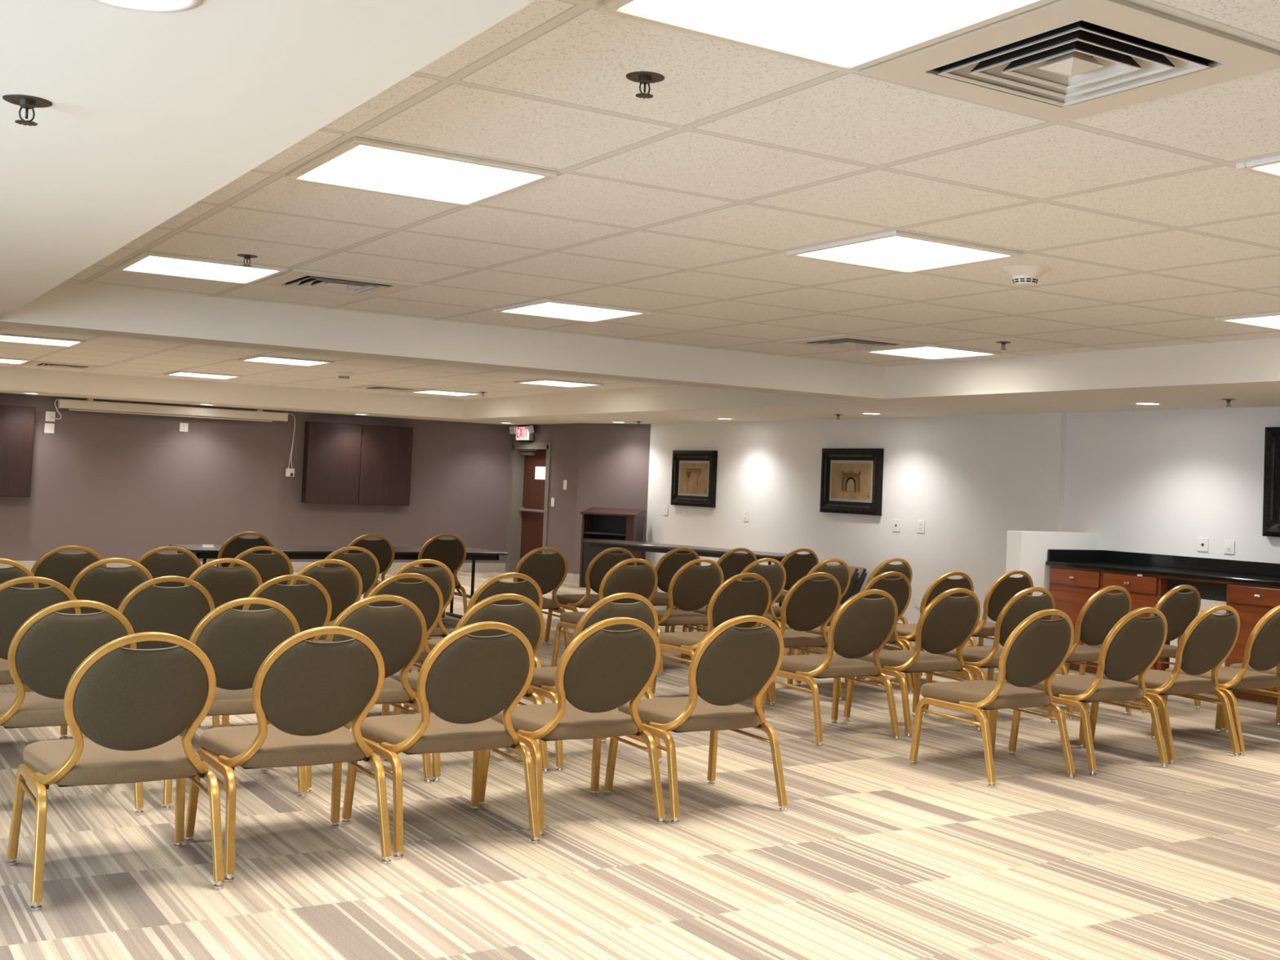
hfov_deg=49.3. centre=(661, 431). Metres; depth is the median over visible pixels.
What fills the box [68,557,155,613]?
banquet chair
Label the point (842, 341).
ceiling vent
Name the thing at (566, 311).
diffuser
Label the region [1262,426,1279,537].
framed picture
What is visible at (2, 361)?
diffuser
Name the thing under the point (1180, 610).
banquet chair
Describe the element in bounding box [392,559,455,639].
banquet chair
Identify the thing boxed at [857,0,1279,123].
ceiling vent
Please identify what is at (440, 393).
diffuser
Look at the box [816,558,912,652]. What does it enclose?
banquet chair
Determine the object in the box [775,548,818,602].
banquet chair
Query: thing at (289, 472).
control box
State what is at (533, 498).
door
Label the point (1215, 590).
apron
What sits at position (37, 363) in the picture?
ceiling vent
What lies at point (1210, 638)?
banquet chair
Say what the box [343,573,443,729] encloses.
banquet chair
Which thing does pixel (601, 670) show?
banquet chair
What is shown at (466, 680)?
banquet chair
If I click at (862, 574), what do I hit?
folding table
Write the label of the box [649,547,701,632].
banquet chair
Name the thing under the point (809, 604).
banquet chair
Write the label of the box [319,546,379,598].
banquet chair
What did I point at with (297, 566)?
baseboard
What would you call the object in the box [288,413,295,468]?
cable
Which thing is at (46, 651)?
banquet chair
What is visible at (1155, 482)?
wall
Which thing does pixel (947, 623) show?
banquet chair
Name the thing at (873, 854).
floor
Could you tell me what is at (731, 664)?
banquet chair
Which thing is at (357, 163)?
ceiling light panel
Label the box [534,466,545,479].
notice
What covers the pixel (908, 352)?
diffuser
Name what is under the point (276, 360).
diffuser
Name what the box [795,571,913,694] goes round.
banquet chair
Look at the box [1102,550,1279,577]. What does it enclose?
backsplash
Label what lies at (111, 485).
wall
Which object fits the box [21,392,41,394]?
recessed light
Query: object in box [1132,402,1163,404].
recessed light
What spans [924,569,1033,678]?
banquet chair
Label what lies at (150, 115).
ceiling
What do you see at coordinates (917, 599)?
wall plate
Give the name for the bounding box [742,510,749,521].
wall outlet
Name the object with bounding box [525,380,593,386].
diffuser
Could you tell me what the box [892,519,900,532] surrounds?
wall plate
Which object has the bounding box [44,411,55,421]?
wall plate
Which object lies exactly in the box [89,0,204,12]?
recessed light
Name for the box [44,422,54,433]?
wall plate
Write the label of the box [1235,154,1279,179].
ceiling light panel
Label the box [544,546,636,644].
banquet chair
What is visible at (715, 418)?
recessed light
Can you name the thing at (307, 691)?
banquet chair
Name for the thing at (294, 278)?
ceiling vent
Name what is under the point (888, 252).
diffuser
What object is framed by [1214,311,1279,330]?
ceiling light panel
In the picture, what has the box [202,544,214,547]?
paper note
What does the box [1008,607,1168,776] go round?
banquet chair
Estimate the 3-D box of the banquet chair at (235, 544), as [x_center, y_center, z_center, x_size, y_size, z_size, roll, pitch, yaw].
[-3.350,1.173,10.991,0.550,0.799,0.634,4,-3,-32]
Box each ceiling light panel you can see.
[0,333,85,346]
[0,357,31,364]
[115,251,288,284]
[164,370,243,379]
[238,355,334,366]
[284,136,557,207]
[408,389,484,395]
[493,298,651,322]
[514,378,604,387]
[597,0,1056,73]
[786,230,1022,273]
[861,343,1002,359]
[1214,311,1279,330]
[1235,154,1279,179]
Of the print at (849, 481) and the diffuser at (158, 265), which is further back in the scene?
the print at (849, 481)
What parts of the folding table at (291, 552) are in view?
leg, leg, leg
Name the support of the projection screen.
attached to the ceiling at (150, 115)
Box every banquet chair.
[0,558,39,692]
[0,576,87,739]
[0,600,143,815]
[5,631,224,911]
[31,545,106,588]
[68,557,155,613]
[116,575,219,728]
[136,546,201,586]
[162,597,306,810]
[183,626,391,882]
[184,558,262,610]
[198,574,331,727]
[217,531,274,567]
[227,546,293,585]
[266,594,431,794]
[289,559,362,639]
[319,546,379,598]
[332,533,394,621]
[341,621,540,859]
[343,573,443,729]
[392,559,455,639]
[392,593,549,782]
[413,572,545,710]
[417,533,466,620]
[477,617,665,838]
[505,592,662,772]
[513,546,569,648]
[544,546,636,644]
[551,558,660,676]
[604,614,787,824]
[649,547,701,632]
[649,573,773,706]
[655,558,723,675]
[670,547,757,632]
[685,557,786,659]
[759,558,850,655]
[760,589,899,746]
[771,572,843,704]
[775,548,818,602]
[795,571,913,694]
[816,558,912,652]
[843,587,981,737]
[861,571,973,693]
[909,608,1075,787]
[923,586,1056,724]
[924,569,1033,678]
[1005,585,1132,720]
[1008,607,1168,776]
[1079,584,1200,714]
[1089,604,1239,764]
[1159,604,1279,756]
[1221,662,1279,732]
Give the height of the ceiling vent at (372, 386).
0.194 m
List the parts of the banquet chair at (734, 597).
leg, seat, leg, frame, backrest, leg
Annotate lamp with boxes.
[509,426,517,434]
[527,425,534,433]
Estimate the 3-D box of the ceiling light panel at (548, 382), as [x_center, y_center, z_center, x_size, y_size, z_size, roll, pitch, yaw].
[-1.036,-0.487,14.027,0.670,0.018,0.670,4,-3,-32]
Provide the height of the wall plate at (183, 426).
0.105 m
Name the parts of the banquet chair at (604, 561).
leg, leg, seat, frame, backrest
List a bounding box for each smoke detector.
[333,371,355,379]
[1000,265,1051,285]
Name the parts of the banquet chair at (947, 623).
leg, leg, seat, leg, frame, backrest, leg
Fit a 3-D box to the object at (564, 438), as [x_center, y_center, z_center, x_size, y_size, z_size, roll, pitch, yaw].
[-1.440,0.735,18.609,0.350,2.400,1.948,4,-3,-32]
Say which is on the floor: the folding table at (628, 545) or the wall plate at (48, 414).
the folding table at (628, 545)
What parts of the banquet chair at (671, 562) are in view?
seat, leg, frame, backrest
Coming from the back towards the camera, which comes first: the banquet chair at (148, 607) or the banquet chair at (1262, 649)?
the banquet chair at (1262, 649)
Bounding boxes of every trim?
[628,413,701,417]
[1031,412,1067,531]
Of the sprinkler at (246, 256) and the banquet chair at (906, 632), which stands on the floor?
the banquet chair at (906, 632)
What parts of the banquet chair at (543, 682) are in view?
leg, seat, leg, frame, backrest, leg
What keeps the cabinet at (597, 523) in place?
on the floor
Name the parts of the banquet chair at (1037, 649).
leg, leg, seat, leg, frame, backrest, leg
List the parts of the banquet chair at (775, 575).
leg, seat, frame, backrest, leg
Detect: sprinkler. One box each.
[2,93,52,125]
[236,253,257,266]
[626,71,664,98]
[995,341,1011,350]
[1221,399,1235,406]
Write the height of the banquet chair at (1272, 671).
0.799 m
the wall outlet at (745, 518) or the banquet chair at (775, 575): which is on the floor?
the banquet chair at (775, 575)
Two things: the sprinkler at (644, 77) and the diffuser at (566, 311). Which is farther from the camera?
the diffuser at (566, 311)
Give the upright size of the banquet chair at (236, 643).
0.799 m
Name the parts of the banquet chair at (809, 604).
leg, leg, seat, frame, backrest, leg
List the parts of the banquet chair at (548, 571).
frame, backrest, seat, leg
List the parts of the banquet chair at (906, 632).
leg, seat, frame, backrest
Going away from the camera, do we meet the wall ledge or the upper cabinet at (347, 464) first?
the wall ledge
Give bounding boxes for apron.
[1160,575,1226,601]
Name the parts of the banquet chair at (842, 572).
leg, seat, frame, backrest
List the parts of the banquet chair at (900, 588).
leg, leg, seat, backrest, frame, leg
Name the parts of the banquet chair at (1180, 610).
leg, seat, frame, backrest, leg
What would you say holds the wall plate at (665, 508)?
attached to the wall at (1155, 482)
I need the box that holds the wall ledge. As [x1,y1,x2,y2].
[1005,530,1102,595]
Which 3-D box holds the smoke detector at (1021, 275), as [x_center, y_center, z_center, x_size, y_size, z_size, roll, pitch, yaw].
[1.546,-0.659,5.929,0.210,0.070,0.210,4,-3,-32]
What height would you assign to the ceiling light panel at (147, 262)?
0.018 m
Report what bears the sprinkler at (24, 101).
attached to the ceiling at (150, 115)
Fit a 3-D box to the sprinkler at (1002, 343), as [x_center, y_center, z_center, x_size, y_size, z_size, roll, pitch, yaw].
[2.144,-0.539,8.749,0.094,0.050,0.094,4,-3,-32]
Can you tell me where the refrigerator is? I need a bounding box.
[1168,599,1226,667]
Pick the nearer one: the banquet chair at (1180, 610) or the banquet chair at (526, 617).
the banquet chair at (526, 617)
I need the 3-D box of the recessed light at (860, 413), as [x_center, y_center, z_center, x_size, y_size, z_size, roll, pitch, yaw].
[1.935,-0.172,12.867,0.216,0.018,0.216,4,-3,-32]
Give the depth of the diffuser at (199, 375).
15.04 m
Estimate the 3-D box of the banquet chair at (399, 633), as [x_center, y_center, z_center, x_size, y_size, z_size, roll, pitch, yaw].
[-1.306,1.068,5.936,0.550,0.799,0.634,4,-3,-32]
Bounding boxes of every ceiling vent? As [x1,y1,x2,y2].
[22,360,103,369]
[253,268,422,297]
[351,384,428,391]
[779,333,925,351]
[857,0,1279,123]
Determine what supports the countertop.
on the base cabinet at (1251, 602)
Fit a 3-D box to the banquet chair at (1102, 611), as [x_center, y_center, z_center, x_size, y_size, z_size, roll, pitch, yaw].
[2.536,1.324,8.590,0.550,0.799,0.634,4,-3,-32]
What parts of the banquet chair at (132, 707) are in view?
leg, leg, seat, frame, backrest, leg, leg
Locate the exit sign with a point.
(523, 434)
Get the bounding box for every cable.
[51,398,62,419]
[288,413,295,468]
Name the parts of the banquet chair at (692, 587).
leg, seat, leg, frame, backrest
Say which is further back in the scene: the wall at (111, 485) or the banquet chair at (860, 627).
the wall at (111, 485)
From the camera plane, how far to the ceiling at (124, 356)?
13.56 m
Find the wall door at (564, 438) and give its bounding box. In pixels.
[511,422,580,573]
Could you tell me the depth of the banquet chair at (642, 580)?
9.25 m
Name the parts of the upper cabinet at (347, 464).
door, door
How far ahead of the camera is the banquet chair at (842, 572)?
10.35 m
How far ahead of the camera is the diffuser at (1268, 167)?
3.97 m
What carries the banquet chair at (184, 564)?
on the floor
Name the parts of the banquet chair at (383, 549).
frame, backrest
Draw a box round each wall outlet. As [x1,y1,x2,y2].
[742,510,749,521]
[916,520,924,533]
[1223,540,1235,554]
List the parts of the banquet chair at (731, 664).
leg, leg, seat, leg, frame, backrest, leg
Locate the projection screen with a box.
[57,398,288,422]
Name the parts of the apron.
rail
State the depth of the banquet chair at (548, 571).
10.31 m
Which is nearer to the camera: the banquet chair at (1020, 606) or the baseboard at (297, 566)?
the banquet chair at (1020, 606)
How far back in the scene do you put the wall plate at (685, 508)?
16.36 m
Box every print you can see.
[679,462,708,493]
[831,462,871,499]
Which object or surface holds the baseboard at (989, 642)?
attached to the wall at (1155, 482)
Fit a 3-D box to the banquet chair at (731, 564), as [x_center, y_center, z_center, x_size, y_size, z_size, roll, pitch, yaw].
[0.474,1.355,11.668,0.550,0.799,0.634,4,-3,-32]
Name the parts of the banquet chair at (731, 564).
leg, backrest, frame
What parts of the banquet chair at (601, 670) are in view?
leg, leg, seat, frame, leg, backrest, leg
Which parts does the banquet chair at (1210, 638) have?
leg, leg, seat, leg, frame, backrest, leg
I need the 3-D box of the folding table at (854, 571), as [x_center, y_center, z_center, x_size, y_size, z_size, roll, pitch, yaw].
[1.616,1.586,13.561,0.326,0.560,0.540,4,-3,-32]
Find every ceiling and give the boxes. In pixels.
[0,0,1279,425]
[0,326,672,399]
[64,0,1279,366]
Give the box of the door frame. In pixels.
[505,442,551,572]
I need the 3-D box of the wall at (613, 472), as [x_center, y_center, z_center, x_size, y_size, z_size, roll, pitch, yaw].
[-0.599,0.727,17.479,0.569,2.400,1.095,4,-3,-32]
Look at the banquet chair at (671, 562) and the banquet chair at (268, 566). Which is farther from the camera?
the banquet chair at (671, 562)
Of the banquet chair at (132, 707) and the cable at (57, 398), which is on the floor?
the banquet chair at (132, 707)
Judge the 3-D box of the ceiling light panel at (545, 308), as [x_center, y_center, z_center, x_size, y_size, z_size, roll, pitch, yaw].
[-0.520,-0.691,8.000,0.670,0.018,0.670,4,-3,-32]
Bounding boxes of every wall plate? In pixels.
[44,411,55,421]
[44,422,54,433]
[179,422,188,431]
[563,480,567,489]
[662,505,668,515]
[682,506,687,515]
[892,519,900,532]
[915,595,922,607]
[1197,537,1208,551]
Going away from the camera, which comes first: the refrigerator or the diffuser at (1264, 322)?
the diffuser at (1264, 322)
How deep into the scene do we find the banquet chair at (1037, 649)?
6.43 m
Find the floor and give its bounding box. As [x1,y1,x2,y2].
[0,570,1279,959]
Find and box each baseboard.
[0,560,505,571]
[564,573,573,582]
[573,573,579,583]
[657,586,1003,648]
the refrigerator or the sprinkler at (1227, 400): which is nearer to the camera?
the sprinkler at (1227, 400)
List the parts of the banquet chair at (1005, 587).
leg, leg, seat, frame, backrest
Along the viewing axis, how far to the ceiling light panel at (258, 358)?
12.53 m
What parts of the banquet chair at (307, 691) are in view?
leg, leg, seat, frame, backrest, leg, leg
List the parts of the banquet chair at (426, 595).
leg, backrest, frame, leg, seat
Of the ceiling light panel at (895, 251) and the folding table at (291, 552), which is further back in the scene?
the folding table at (291, 552)
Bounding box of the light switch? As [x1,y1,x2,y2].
[551,497,554,506]
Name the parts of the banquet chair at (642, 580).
leg, seat, frame, backrest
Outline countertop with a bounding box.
[1045,549,1279,586]
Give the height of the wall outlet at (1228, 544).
0.098 m
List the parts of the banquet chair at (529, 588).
leg, seat, frame, backrest, leg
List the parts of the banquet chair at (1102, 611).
leg, leg, seat, frame, backrest, leg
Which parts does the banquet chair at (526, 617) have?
leg, leg, seat, frame, backrest, leg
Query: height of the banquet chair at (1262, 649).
0.799 m
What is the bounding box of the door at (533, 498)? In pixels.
[518,449,546,559]
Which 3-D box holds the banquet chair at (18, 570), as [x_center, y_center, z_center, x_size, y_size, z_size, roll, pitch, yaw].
[-3.454,1.024,7.110,0.550,0.799,0.634,4,-3,-32]
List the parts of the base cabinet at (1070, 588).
raised panel, door, drawer, drawer, raised panel, door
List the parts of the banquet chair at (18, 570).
backrest, frame, leg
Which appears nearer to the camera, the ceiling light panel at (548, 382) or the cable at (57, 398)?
the ceiling light panel at (548, 382)
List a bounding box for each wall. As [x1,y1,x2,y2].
[0,393,512,563]
[573,422,650,574]
[644,406,1279,636]
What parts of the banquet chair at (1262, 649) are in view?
leg, leg, seat, leg, frame, backrest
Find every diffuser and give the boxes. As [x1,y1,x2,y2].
[0,335,77,346]
[0,359,26,363]
[125,256,275,282]
[172,372,235,378]
[247,356,324,365]
[416,391,472,395]
[505,302,639,320]
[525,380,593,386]
[801,235,1004,270]
[875,346,989,358]
[1231,315,1279,328]
[1258,163,1279,173]
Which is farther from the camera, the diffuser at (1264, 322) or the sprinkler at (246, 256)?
the diffuser at (1264, 322)
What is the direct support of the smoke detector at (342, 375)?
attached to the ceiling at (124, 356)
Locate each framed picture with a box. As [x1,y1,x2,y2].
[670,450,717,507]
[819,448,884,515]
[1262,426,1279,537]
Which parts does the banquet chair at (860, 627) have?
leg, leg, seat, leg, frame, backrest, leg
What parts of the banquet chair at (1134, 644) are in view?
leg, leg, leg, seat, frame, backrest, leg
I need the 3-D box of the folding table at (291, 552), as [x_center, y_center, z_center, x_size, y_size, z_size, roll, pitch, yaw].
[-2.772,1.328,12.110,2.780,0.622,0.760,4,-3,-32]
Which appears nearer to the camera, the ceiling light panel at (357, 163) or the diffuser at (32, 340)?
the ceiling light panel at (357, 163)
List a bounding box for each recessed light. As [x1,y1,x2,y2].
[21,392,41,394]
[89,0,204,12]
[715,417,734,419]
[860,413,882,414]
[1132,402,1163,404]
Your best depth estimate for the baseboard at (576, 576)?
17.60 m
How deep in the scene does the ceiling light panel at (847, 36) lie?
2.88 m
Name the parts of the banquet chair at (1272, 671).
leg, seat, leg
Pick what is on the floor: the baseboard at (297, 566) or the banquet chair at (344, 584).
the banquet chair at (344, 584)
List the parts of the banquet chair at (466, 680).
leg, leg, seat, frame, leg, backrest, leg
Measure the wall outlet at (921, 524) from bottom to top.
0.118 m
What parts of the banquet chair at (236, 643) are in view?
leg, seat, frame, backrest, leg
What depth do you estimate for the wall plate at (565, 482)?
17.96 m
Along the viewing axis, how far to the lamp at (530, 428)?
18.63 m
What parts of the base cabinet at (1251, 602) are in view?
raised panel, door, drawer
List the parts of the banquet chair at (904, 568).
frame, backrest, leg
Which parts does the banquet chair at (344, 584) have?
seat, frame, backrest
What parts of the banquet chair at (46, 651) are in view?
seat, frame, backrest, leg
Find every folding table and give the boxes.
[168,544,507,618]
[582,539,788,606]
[828,567,858,624]
[831,564,866,599]
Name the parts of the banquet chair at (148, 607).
frame, backrest, leg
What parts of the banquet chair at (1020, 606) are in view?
leg, seat, leg, leg, frame, backrest, leg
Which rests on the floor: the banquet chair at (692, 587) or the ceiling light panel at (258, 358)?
the banquet chair at (692, 587)
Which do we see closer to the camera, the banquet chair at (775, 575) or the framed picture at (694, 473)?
the banquet chair at (775, 575)
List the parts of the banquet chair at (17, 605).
seat, backrest, frame, leg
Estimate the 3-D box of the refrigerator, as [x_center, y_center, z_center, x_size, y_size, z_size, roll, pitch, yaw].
[3.948,1.507,9.895,0.450,0.645,0.470,4,-3,-32]
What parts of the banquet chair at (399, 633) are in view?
leg, frame, backrest, leg, seat, leg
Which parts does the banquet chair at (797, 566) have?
seat, frame, backrest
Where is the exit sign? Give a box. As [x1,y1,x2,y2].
[509,425,534,442]
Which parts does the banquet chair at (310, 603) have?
leg, frame, backrest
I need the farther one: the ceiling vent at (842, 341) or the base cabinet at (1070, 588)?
the base cabinet at (1070, 588)
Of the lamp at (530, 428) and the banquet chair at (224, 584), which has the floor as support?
the banquet chair at (224, 584)
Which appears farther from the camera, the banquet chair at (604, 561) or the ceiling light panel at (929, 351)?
the banquet chair at (604, 561)
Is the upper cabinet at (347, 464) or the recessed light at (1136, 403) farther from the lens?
the upper cabinet at (347, 464)
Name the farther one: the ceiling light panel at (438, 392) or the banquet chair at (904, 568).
the ceiling light panel at (438, 392)
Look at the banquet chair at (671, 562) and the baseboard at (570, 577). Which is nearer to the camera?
the banquet chair at (671, 562)
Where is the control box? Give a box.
[285,468,294,476]
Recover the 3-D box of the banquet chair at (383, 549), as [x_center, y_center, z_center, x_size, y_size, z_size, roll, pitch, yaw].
[-2.509,1.227,11.510,0.550,0.799,0.634,4,-3,-32]
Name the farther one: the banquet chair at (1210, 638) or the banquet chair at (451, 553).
the banquet chair at (451, 553)
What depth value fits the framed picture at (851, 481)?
13.80 m
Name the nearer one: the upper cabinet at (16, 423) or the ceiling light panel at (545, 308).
the ceiling light panel at (545, 308)
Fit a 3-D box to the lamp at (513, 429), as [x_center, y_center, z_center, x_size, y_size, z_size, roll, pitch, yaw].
[-2.029,-0.025,19.117,0.100,0.111,0.097,1,-2,29]
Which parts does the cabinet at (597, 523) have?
panel, panel, panel, panel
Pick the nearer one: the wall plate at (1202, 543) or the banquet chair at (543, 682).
the banquet chair at (543, 682)
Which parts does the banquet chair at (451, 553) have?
frame, backrest, leg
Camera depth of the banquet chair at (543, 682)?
6.33 m
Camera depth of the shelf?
17.02 m
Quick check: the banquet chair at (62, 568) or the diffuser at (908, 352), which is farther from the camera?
the diffuser at (908, 352)
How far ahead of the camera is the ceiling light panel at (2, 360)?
13.98 m
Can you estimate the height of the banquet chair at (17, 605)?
0.799 m
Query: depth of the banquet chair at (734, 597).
8.18 m
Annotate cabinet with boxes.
[0,405,35,497]
[301,421,413,506]
[578,506,645,587]
[1049,565,1169,674]
[1224,582,1279,705]
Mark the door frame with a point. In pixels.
(514, 500)
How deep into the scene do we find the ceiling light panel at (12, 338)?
11.44 m
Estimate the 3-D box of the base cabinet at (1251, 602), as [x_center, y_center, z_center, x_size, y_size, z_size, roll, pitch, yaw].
[4.359,1.426,9.204,0.654,0.789,1.070,4,-3,-32]
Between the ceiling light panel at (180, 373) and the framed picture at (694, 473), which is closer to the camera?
the ceiling light panel at (180, 373)
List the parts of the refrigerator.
freezer door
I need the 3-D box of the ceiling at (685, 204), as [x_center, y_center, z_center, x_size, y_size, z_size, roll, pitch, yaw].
[2.182,-0.729,4.227,6.440,0.001,11.820,4,-3,-32]
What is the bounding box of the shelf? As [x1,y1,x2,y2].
[584,531,626,535]
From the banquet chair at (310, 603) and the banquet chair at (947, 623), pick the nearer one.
the banquet chair at (310, 603)
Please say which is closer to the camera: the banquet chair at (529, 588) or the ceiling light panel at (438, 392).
the banquet chair at (529, 588)
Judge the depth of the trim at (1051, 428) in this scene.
11.60 m

